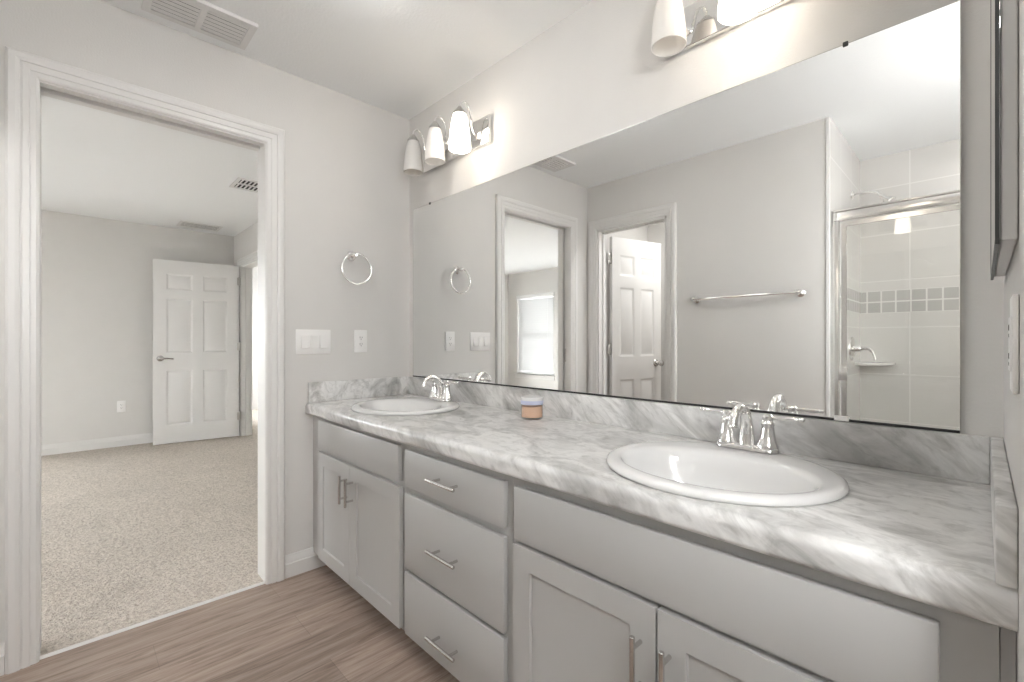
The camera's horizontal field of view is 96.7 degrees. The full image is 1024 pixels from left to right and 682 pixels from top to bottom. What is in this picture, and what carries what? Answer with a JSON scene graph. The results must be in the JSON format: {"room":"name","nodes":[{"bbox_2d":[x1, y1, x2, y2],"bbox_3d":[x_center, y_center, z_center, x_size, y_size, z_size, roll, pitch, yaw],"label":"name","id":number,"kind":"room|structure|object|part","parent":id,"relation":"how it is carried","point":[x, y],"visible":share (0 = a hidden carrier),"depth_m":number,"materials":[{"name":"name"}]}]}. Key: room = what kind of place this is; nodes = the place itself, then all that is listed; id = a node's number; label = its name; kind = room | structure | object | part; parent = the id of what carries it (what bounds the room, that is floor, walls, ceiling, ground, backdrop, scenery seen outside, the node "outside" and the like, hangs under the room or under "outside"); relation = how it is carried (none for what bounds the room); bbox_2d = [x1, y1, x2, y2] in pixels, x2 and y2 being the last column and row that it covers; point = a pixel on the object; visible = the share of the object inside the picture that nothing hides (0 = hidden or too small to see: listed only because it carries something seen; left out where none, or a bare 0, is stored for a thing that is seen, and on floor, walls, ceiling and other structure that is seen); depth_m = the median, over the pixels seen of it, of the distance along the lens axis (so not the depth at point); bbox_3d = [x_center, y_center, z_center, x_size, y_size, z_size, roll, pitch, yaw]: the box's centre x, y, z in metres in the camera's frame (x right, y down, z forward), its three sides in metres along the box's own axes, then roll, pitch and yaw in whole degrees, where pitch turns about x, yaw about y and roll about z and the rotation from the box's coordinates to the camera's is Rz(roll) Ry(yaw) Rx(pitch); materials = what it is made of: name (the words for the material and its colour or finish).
{"room":"bathroom","nodes":[
{"label":"bathroom","id":0,"kind":"room"},
{"bbox_2d":[41,210,233,444],"bbox_3d":[-5.229,-0.080,4.137,4.950,2.468,0.120,0,0,-44],"label":"wall","id":1,"kind":"structure","parent":0,"point":[97,273],"depth_m":4.87,"materials":[{"name":"paint"}]},
{"bbox_2d":[41,433,152,455],"bbox_3d":[-5.225,1.095,4.046,4.830,0.107,0.016,0,0,-44],"label":"baseboard","id":2,"kind":"structure","parent":1,"relation":"attached to","point":[76,446],"depth_m":4.82,"materials":[{"name":"white paint"}]},
{"bbox_2d":[117,400,125,411],"bbox_3d":[-4.268,0.714,4.977,0.074,0.122,0.008,0,0,-44],"label":"outlet","id":3,"kind":"object","parent":1,"relation":"attached to","point":[121,405],"visible":1,"depth_m":4.98,"materials":[{"name":"white plastic"}]},
{"bbox_2d":[40,435,262,655],"bbox_3d":[-3.813,1.176,2.602,5.050,0.056,4.256,0,0,-44],"label":"floor","id":4,"kind":"structure","parent":0,"point":[131,534],"depth_m":2.75,"materials":[{"name":"beige carpet"}]},
{"bbox_2d":[0,0,408,642],"bbox_3d":[-2.333,-0.080,1.123,4.920,2.468,0.120,0,0,-44],"label":"wall","id":5,"kind":"structure","parent":0,"point":[347,185],"depth_m":2.27,"materials":[{"name":"paint"}]},
{"bbox_2d":[5,46,284,673],"bbox_3d":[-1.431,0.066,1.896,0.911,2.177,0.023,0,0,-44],"label":"trim","id":6,"kind":"structure","parent":5,"relation":"attached to","point":[24,70],"depth_m":1.62,"materials":[{"name":"white paint"}]},
{"bbox_2d":[40,581,264,659],"bbox_3d":[-1.447,1.149,1.913,0.743,0.009,0.015,0,0,-44],"label":"trim","id":7,"kind":"structure","parent":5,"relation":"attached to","point":[263,582],"depth_m":1.86,"materials":[{"name":"white paint"}]},
{"bbox_2d":[0,547,325,675],"bbox_3d":[-1.413,1.101,1.918,1.278,0.107,0.016,0,0,-44],"label":"baseboard","id":8,"kind":"structure","parent":5,"relation":"attached to","point":[305,560],"depth_m":2.25,"materials":[{"name":"white paint"}]},
{"bbox_2d":[296,329,330,353],"bbox_3d":[-1.006,0.004,2.313,0.173,0.124,0.015,0,0,-44],"label":"switch plate","id":9,"kind":"object","parent":5,"relation":"attached to","point":[308,341],"visible":1,"depth_m":2.31,"materials":[{"name":"white plastic"}]},
{"bbox_2d":[341,251,371,284],"bbox_3d":[-0.840,-0.392,2.438,0.170,0.185,0.064,0,0,-44],"label":"towel ring","id":10,"kind":"object","parent":5,"relation":"attached to","point":[350,255],"visible":1,"depth_m":2.43,"materials":[{"name":"silver metal"}]},
{"bbox_3d":[-0.846,-0.458,2.433,0.052,0.052,0.064,0,0,-44],"label":"wall post","id":11,"kind":"part","parent":10,"relation":"part of","materials":[{"name":"silver metal"}]},
{"bbox_2d":[354,330,366,351],"bbox_3d":[-0.827,0.001,2.491,0.074,0.122,0.008,0,0,-44],"label":"outlet","id":12,"kind":"object","parent":5,"relation":"attached to","point":[360,336],"visible":1,"depth_m":2.49,"materials":[{"name":"white plastic"}]},
{"bbox_2d":[358,335,363,346],"bbox_3d":[-0.825,0.001,2.489,0.034,0.068,0.002,0,0,-44],"label":"receptacle","id":13,"kind":"object","parent":12,"relation":"attached to","point":[360,337],"depth_m":2.49,"materials":[{"name":"white plastic"}]},
{"bbox_2d":[0,565,459,681],"bbox_3d":[-0.626,1.179,0.725,2.780,0.050,2.874,0,0,-44],"label":"floor","id":14,"kind":"structure","parent":0,"point":[312,625],"depth_m":1.72,"materials":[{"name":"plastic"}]},
{"bbox_2d":[313,416,405,630],"bbox_3d":[-0.520,0.755,2.167,0.615,0.797,0.896,0,0,-44],"label":"vanity cabinet","id":15,"kind":"object","parent":14,"relation":"on","point":[359,488],"visible":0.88,"depth_m":1.89,"materials":[{"name":"paint"}]},
{"bbox_3d":[-0.818,0.797,2.103,0.018,0.517,0.354,0,0,-44],"label":"door","id":16,"kind":"part","parent":15,"relation":"part of","materials":[{"name":"paint"}]},
{"bbox_3d":[-0.735,0.643,1.975,0.040,0.122,0.012,0,0,-44],"label":"bar pull","id":17,"kind":"part","parent":15,"relation":"part of","materials":[{"name":"silver metal"}]},
{"bbox_3d":[-0.694,0.643,1.933,0.040,0.122,0.012,0,0,-44],"label":"bar pull","id":18,"kind":"part","parent":15,"relation":"part of","materials":[{"name":"silver metal"}]},
{"bbox_3d":[-0.550,0.797,1.826,0.018,0.517,0.412,0,0,-44],"label":"door","id":19,"kind":"part","parent":15,"relation":"part of","materials":[{"name":"paint"}]},
{"bbox_2d":[305,376,1017,631],"bbox_3d":[0.009,0.287,1.635,0.594,0.158,2.399,0,0,-44],"label":"countertop","id":20,"kind":"structure","parent":15,"relation":"on","point":[928,517],"depth_m":1.01,"materials":[{"name":"stone"}]},
{"bbox_2d":[350,397,459,415],"bbox_3d":[-0.497,0.373,2.139,0.486,0.160,0.526,0,0,-44],"label":"sink","id":21,"kind":"object","parent":20,"relation":"in","point":[404,406],"visible":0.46,"depth_m":2.22,"materials":[{"name":"white ceramic"}]},
{"bbox_2d":[421,374,458,400],"bbox_3d":[-0.388,0.229,2.245,0.141,0.129,0.271,0,0,-44],"label":"faucet","id":22,"kind":"object","parent":20,"relation":"on","point":[440,391],"visible":1,"depth_m":2.24,"materials":[{"name":"silver metal"}]},
{"bbox_3d":[-0.390,0.224,2.243,0.135,0.119,0.042,0,0,-44],"label":"spout","id":23,"kind":"part","parent":22,"relation":"part of","materials":[{"name":"silver metal"}]},
{"bbox_3d":[-0.356,0.287,2.275,0.054,0.013,0.162,0,0,-44],"label":"plate","id":24,"kind":"part","parent":22,"relation":"part of","materials":[{"name":"silver metal"}]},
{"bbox_2d":[521,395,542,417],"bbox_3d":[0.080,0.267,1.833,0.091,0.087,0.091,0,0,-44],"label":"candle jar","id":25,"kind":"object","parent":20,"relation":"on","point":[531,405],"visible":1,"depth_m":1.80,"materials":[{"name":"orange glass"}]},
{"bbox_3d":[0.080,0.230,1.833,0.091,0.013,0.091,0,0,-44],"label":"lid","id":26,"kind":"part","parent":25,"relation":"part of","materials":[{"name":"white"}]},
{"bbox_2d":[606,441,849,506],"bbox_3d":[0.490,0.373,1.101,0.486,0.160,0.526,0,0,-44],"label":"sink","id":27,"kind":"object","parent":20,"relation":"in","point":[707,471],"visible":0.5,"depth_m":1.13,"materials":[{"name":"white ceramic"}]},
{"bbox_2d":[699,403,804,453],"bbox_3d":[0.610,0.229,1.214,0.141,0.129,0.271,0,0,-44],"label":"faucet","id":28,"kind":"object","parent":20,"relation":"on","point":[767,443],"visible":1,"depth_m":1.22,"materials":[{"name":"silver metal"}]},
{"bbox_3d":[0.577,0.201,1.317,0.013,0.014,0.076,0,0,-38],"label":"lever","id":29,"kind":"part","parent":28,"relation":"part of","materials":[{"name":"silver metal"}]},
{"bbox_3d":[0.608,0.224,1.212,0.135,0.119,0.042,0,0,-44],"label":"spout","id":30,"kind":"part","parent":28,"relation":"part of","materials":[{"name":"silver metal"}]},
{"bbox_3d":[0.641,0.287,1.244,0.054,0.013,0.162,0,0,-44],"label":"plate","id":31,"kind":"part","parent":28,"relation":"part of","materials":[{"name":"silver metal"}]},
{"bbox_3d":[0.713,0.202,1.177,0.076,0.014,0.013,0,0,40],"label":"lever","id":32,"kind":"part","parent":28,"relation":"part of","materials":[{"name":"silver metal"}]},
{"bbox_2d":[405,444,513,681],"bbox_3d":[-0.013,0.755,1.642,0.615,0.797,0.562,0,0,-44],"label":"vanity cabinet","id":33,"kind":"object","parent":14,"relation":"on","point":[459,515],"visible":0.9,"depth_m":1.41,"materials":[{"name":"paint"}]},
{"bbox_3d":[-0.219,0.968,1.442,0.040,0.012,0.150,0,0,-44],"label":"bar pull","id":34,"kind":"part","parent":33,"relation":"part of","materials":[{"name":"silver metal"}]},
{"bbox_3d":[-0.219,0.453,1.442,0.040,0.012,0.150,0,0,-44],"label":"bar pull","id":35,"kind":"part","parent":33,"relation":"part of","materials":[{"name":"silver metal"}]},
{"bbox_3d":[-0.219,0.686,1.442,0.040,0.012,0.150,0,0,-44],"label":"bar pull","id":36,"kind":"part","parent":33,"relation":"part of","materials":[{"name":"silver metal"}]},
{"bbox_3d":[-0.200,0.944,1.464,0.018,0.224,0.525,0,0,-44],"label":"drawer","id":37,"kind":"part","parent":33,"relation":"part of","materials":[{"name":"paint"}]},
{"bbox_3d":[-0.200,0.683,1.464,0.018,0.270,0.525,0,0,-44],"label":"drawer","id":38,"kind":"part","parent":33,"relation":"part of","materials":[{"name":"paint"}]},
{"bbox_3d":[-0.200,0.458,1.464,0.018,0.133,0.525,0,0,-44],"label":"drawer","id":39,"kind":"part","parent":33,"relation":"part of","materials":[{"name":"paint"}]},
{"bbox_2d":[513,477,1015,681],"bbox_3d":[0.509,0.755,1.103,0.615,0.797,0.937,0,0,-44],"label":"vanity cabinet","id":40,"kind":"object","parent":14,"relation":"on","point":[602,593],"visible":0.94,"depth_m":0.89,"materials":[{"name":"paint"}]},
{"bbox_3d":[0.156,0.803,1.096,0.018,0.505,0.420,0,0,-44],"label":"door","id":41,"kind":"part","parent":40,"relation":"part of","materials":[{"name":"paint"}]},
{"bbox_3d":[0.258,0.679,0.949,0.040,0.140,0.012,0,0,-44],"label":"bar pull","id":42,"kind":"part","parent":40,"relation":"part of","materials":[{"name":"silver metal"}]},
{"bbox_3d":[0.303,0.679,0.903,0.040,0.140,0.012,0,0,-44],"label":"bar pull","id":43,"kind":"part","parent":40,"relation":"part of","materials":[{"name":"silver metal"}]},
{"bbox_3d":[0.452,0.803,0.790,0.018,0.505,0.422,0,0,-44],"label":"door","id":44,"kind":"part","parent":40,"relation":"part of","materials":[{"name":"paint"}]},
{"bbox_2d":[252,266,257,409],"bbox_3d":[-4.304,-0.080,7.675,1.300,2.468,0.120,0,0,-44],"label":"wall","id":45,"kind":"structure","parent":0,"point":[254,270],"depth_m":7.61,"materials":[{"name":"paint"}]},
{"bbox_2d":[252,410,257,436],"bbox_3d":[-2.955,1.176,6.281,1.300,0.056,4.000,0,0,-44],"label":"floor","id":46,"kind":"structure","parent":0,"point":[254,412],"depth_m":6.38,"materials":[{"name":"carpet"}]},
{"bbox_2d":[41,0,591,235],"bbox_3d":[-2.779,-1.364,1.519,5.070,0.100,7.250,0,0,-44],"label":"ceiling","id":47,"kind":"structure","parent":0,"point":[398,57],"depth_m":2.33,"materials":[{"name":"white paint"}]},
{"bbox_2d":[141,0,257,49],"bbox_3d":[-1.253,-1.307,1.839,0.360,0.014,0.205,0,0,-44],"label":"ceiling vent","id":48,"kind":"object","parent":47,"relation":"in","point":[201,16],"visible":1,"depth_m":1.84,"materials":[{"name":"white metal"}]},
{"bbox_2d":[176,221,222,231],"bbox_3d":[-3.571,-1.311,5.213,0.400,0.005,0.300,0,0,-44],"label":"ceiling vent","id":49,"kind":"object","parent":47,"relation":"in","point":[181,223],"visible":1,"depth_m":5.21,"materials":[{"name":"white metal"}]},
{"bbox_2d":[229,177,257,192],"bbox_3d":[-2.167,-1.310,3.885,0.360,0.008,0.300,0,0,-44],"label":"ceiling vent","id":50,"kind":"object","parent":47,"relation":"in","point":[239,183],"visible":0.56,"depth_m":3.83,"materials":[{"name":"white metal"}]},
{"bbox_2d":[234,0,1003,681],"bbox_3d":[-1.133,-0.080,3.355,0.150,2.468,6.700,0,0,-44],"label":"wall","id":51,"kind":"structure","parent":0,"point":[594,74],"depth_m":1.55,"materials":[{"name":"paint"}]},
{"bbox_2d":[153,259,240,444],"bbox_3d":[-3.596,0.119,5.235,0.834,2.033,0.148,0,0,-38],"label":"door","id":52,"kind":"structure","parent":51,"relation":"in","point":[197,346],"depth_m":5.20,"materials":[{"name":"white paint"}]},
{"bbox_3d":[-3.812,0.193,5.008,0.149,0.066,0.056,0,0,-38],"label":"lever handle","id":53,"kind":"part","parent":52,"relation":"part of","materials":[{"name":"silver metal"}]},
{"bbox_2d":[237,250,257,435],"bbox_3d":[-2.951,0.124,5.256,0.122,2.060,0.820,0,0,-44],"label":"trim","id":54,"kind":"structure","parent":51,"relation":"attached to","point":[246,269],"depth_m":5.52,"materials":[{"name":"white paint"}]},
{"bbox_2d":[403,100,491,175],"bbox_3d":[-0.356,-1.017,2.309,0.186,0.240,0.560,0,0,-44],"label":"vanity light","id":55,"kind":"object","parent":51,"relation":"attached to","point":[463,139],"visible":1,"depth_m":2.24,"materials":[{"name":"white glass"}]},
{"bbox_3d":[-0.526,-0.978,2.426,0.104,0.162,0.104,0,0,-44],"label":"lamp shade","id":56,"kind":"part","parent":55,"relation":"part of","materials":[{"name":"white glass"}]},
{"bbox_3d":[-0.486,-1.058,2.464,0.121,0.158,0.044,0,0,-44],"label":"arm","id":57,"kind":"part","parent":55,"relation":"part of","materials":[{"name":"silver metal"}]},
{"bbox_3d":[-0.385,-0.978,2.281,0.104,0.162,0.104,0,0,-44],"label":"lamp shade","id":58,"kind":"part","parent":55,"relation":"part of","materials":[{"name":"white glass"}]},
{"bbox_3d":[-0.346,-1.058,2.319,0.121,0.158,0.044,0,0,-44],"label":"arm","id":59,"kind":"part","parent":55,"relation":"part of","materials":[{"name":"silver metal"}]},
{"bbox_3d":[-0.296,-1.012,2.367,0.022,0.132,0.560,0,0,-44],"label":"plate","id":60,"kind":"part","parent":55,"relation":"part of","materials":[{"name":"silver metal"}]},
{"bbox_3d":[-0.245,-0.978,2.135,0.104,0.162,0.104,0,0,-44],"label":"lamp shade","id":61,"kind":"part","parent":55,"relation":"part of","materials":[{"name":"white glass"}]},
{"bbox_3d":[-0.205,-1.058,2.174,0.121,0.158,0.044,0,0,-44],"label":"arm","id":62,"kind":"part","parent":55,"relation":"part of","materials":[{"name":"silver metal"}]},
{"bbox_2d":[413,0,960,432],"bbox_3d":[0.215,-0.283,1.845,0.010,0.981,2.285,0,0,-44],"label":"wall mirror","id":63,"kind":"object","parent":51,"relation":"attached to","point":[786,240],"visible":1,"depth_m":1.34,"materials":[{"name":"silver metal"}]},
{"bbox_2d":[408,376,989,484],"bbox_3d":[0.216,0.260,1.836,0.017,0.103,2.359,0,0,-44],"label":"backsplash","id":64,"kind":"structure","parent":51,"relation":"attached to","point":[963,457],"depth_m":1.24,"materials":[{"name":"stone"}]},
{"bbox_2d":[651,0,791,59],"bbox_3d":[0.648,-1.017,1.272,0.186,0.240,0.560,0,0,-44],"label":"vanity light","id":65,"kind":"object","parent":51,"relation":"attached to","point":[676,29],"visible":1,"depth_m":1.37,"materials":[{"name":"white glass"}]},
{"bbox_3d":[0.478,-0.978,1.389,0.104,0.162,0.104,0,0,-44],"label":"lamp shade","id":66,"kind":"part","parent":65,"relation":"part of","materials":[{"name":"white glass"}]},
{"bbox_3d":[0.517,-1.058,1.427,0.121,0.158,0.044,0,0,-44],"label":"arm","id":67,"kind":"part","parent":65,"relation":"part of","materials":[{"name":"silver metal"}]},
{"bbox_3d":[0.618,-0.978,1.244,0.104,0.162,0.104,0,0,-44],"label":"lamp shade","id":68,"kind":"part","parent":65,"relation":"part of","materials":[{"name":"white glass"}]},
{"bbox_2d":[1004,0,1023,681],"bbox_3d":[1.006,-0.080,0.534,0.700,2.468,0.570,0,0,-44],"label":"wall","id":69,"kind":"structure","parent":0,"point":[1014,277],"depth_m":0.57,"materials":[{"name":"paint"}]},
{"bbox_2d":[990,0,1017,279],"bbox_3d":[0.786,-0.516,0.732,0.484,0.790,0.020,0,0,-44],"label":"medicine cabinet","id":70,"kind":"object","parent":69,"relation":"attached to","point":[1003,13],"visible":1,"depth_m":0.57,"materials":[{"name":"white paint"}]},
{"bbox_2d":[991,0,994,267],"bbox_3d":[0.781,-0.516,0.738,0.468,0.774,0.004,0,0,-44],"label":"mirror glass","id":71,"kind":"object","parent":70,"relation":"attached to","point":[992,1],"depth_m":0.73,"materials":[{"name":"grey mirror"}]},
{"bbox_3d":[0.780,-0.516,0.738,0.484,0.790,0.004,0,0,-44],"label":"door frame","id":72,"kind":"part","parent":70,"relation":"part of","materials":[{"name":"grey metal"}]},
{"bbox_2d":[1008,294,1018,394],"bbox_3d":[0.636,0.004,0.578,0.074,0.122,0.008,0,0,-44],"label":"outlet","id":73,"kind":"object","parent":69,"relation":"attached to","point":[1013,320],"visible":1,"depth_m":0.55,"materials":[{"name":"white plastic"}]},
{"bbox_2d":[1008,317,1011,370],"bbox_3d":[0.634,0.004,0.580,0.034,0.068,0.002,0,0,-44],"label":"receptacle","id":74,"kind":"object","parent":73,"relation":"attached to","point":[1010,318],"depth_m":0.57,"materials":[{"name":"white plastic"}]}
]}

